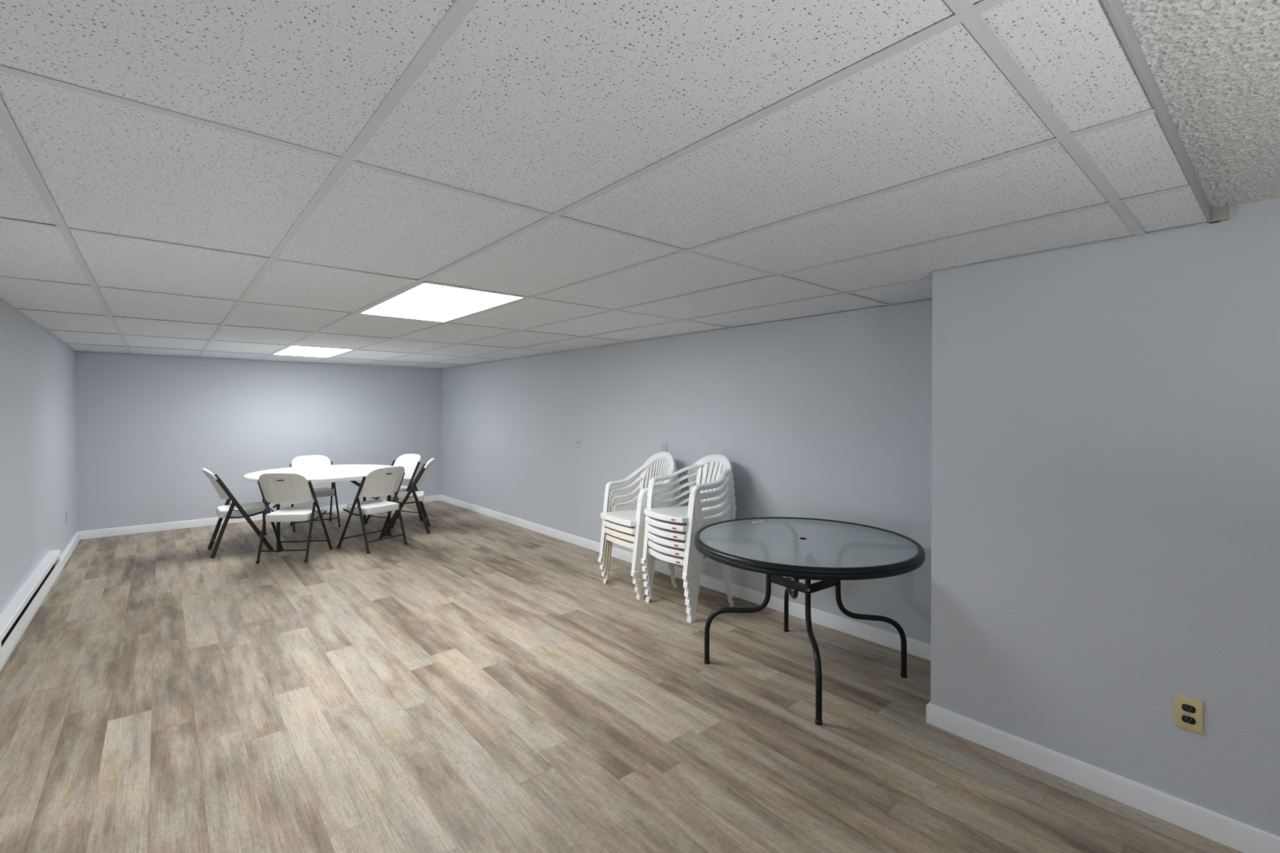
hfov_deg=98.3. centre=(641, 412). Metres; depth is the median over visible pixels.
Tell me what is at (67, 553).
baseboard
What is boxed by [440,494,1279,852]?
baseboard
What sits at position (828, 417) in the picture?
wall
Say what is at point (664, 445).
wall outlet
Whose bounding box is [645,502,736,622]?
armchair
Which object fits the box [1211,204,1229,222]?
trim
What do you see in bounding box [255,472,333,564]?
folding chair
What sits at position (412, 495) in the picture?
folding chair
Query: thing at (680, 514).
armchair
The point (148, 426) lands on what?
wall
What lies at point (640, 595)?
armchair
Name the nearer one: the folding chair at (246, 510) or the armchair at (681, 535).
the armchair at (681, 535)
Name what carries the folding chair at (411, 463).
on the floor
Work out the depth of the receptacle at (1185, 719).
1.90 m
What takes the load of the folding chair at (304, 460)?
on the floor
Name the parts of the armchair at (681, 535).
leg, seat, armrest, leg, backrest, armrest, leg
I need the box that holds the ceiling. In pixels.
[0,0,1279,368]
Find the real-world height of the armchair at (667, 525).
0.800 m
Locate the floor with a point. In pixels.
(477, 683)
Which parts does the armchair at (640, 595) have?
leg, seat, armrest, leg, leg, armrest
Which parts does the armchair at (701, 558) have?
leg, seat, leg, leg, armrest, backrest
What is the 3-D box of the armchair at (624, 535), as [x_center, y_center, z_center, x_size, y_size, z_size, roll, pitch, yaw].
[0.024,0.900,4.523,0.528,0.900,0.552,0,1,-36]
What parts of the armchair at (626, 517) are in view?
leg, seat, armrest, leg, backrest, armrest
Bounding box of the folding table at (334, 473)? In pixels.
[243,464,393,552]
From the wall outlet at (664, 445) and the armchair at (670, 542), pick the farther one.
the wall outlet at (664, 445)
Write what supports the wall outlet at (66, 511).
attached to the wall at (38, 477)
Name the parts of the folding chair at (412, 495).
seat, leg, leg, backrest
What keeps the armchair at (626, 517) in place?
on the armchair at (629, 530)
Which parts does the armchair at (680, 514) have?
leg, armrest, seat, leg, backrest, armrest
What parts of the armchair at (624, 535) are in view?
leg, seat, armrest, leg, armrest, leg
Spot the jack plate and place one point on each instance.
(578, 438)
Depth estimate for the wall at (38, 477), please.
4.00 m
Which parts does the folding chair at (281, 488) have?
leg, backrest, seat, leg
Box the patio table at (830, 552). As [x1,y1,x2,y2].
[693,516,924,725]
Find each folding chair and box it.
[201,467,273,558]
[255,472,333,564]
[289,455,340,532]
[337,466,407,554]
[364,453,422,528]
[382,457,435,537]
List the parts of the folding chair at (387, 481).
leg, seat, backrest, leg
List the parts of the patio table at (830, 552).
leg, rail, leg, glass, leg, rail, leg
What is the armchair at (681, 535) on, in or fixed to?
on the armchair at (670, 542)
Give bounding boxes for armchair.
[597,451,675,577]
[599,459,677,584]
[601,466,679,591]
[603,481,680,599]
[640,453,732,580]
[641,462,733,588]
[642,473,733,597]
[643,487,734,605]
[644,494,735,614]
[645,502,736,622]
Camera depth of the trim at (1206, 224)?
3.24 m
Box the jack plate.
[576,436,580,448]
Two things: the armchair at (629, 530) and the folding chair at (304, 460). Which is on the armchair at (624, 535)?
the armchair at (629, 530)
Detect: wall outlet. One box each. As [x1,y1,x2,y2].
[66,511,67,523]
[661,442,666,452]
[1174,693,1203,733]
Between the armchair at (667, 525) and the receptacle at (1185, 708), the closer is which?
the receptacle at (1185, 708)
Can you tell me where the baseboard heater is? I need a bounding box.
[0,549,61,666]
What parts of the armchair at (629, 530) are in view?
leg, seat, armrest, leg, backrest, armrest, leg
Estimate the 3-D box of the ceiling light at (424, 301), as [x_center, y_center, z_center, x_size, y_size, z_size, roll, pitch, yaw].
[-1.253,-0.688,3.377,0.584,0.074,1.194,0,1,-41]
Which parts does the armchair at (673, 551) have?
leg, seat, armrest, leg, armrest, leg, backrest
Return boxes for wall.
[0,302,76,614]
[75,351,440,531]
[440,298,932,644]
[930,196,1279,836]
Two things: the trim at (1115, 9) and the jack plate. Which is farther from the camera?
the jack plate
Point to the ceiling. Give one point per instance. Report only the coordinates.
(219, 179)
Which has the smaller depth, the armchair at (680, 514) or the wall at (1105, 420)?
the wall at (1105, 420)
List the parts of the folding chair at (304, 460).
backrest, seat, leg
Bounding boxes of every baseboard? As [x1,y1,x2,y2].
[0,531,79,671]
[79,494,440,539]
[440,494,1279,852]
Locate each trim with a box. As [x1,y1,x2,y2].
[0,220,1220,368]
[1102,0,1212,223]
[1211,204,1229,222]
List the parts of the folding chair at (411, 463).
seat, backrest, leg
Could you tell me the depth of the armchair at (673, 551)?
3.88 m
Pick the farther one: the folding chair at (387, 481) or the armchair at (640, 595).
the folding chair at (387, 481)
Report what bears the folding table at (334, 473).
on the floor
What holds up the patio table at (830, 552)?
on the floor
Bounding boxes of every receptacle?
[1181,703,1195,713]
[1181,715,1195,724]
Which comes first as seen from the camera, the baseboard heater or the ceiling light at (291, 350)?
the baseboard heater
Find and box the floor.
[0,500,1243,852]
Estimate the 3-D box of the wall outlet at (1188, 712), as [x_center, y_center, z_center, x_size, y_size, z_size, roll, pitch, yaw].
[1.883,1.036,1.904,0.009,0.114,0.070,0,1,-41]
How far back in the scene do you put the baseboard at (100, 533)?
6.60 m
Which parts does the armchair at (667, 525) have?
leg, seat, armrest, leg, backrest, armrest, leg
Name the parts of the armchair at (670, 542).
leg, seat, armrest, leg, armrest, leg, backrest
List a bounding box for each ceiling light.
[273,345,355,357]
[358,282,525,322]
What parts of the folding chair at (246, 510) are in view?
backrest, leg, leg, seat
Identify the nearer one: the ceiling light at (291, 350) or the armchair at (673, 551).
the armchair at (673, 551)

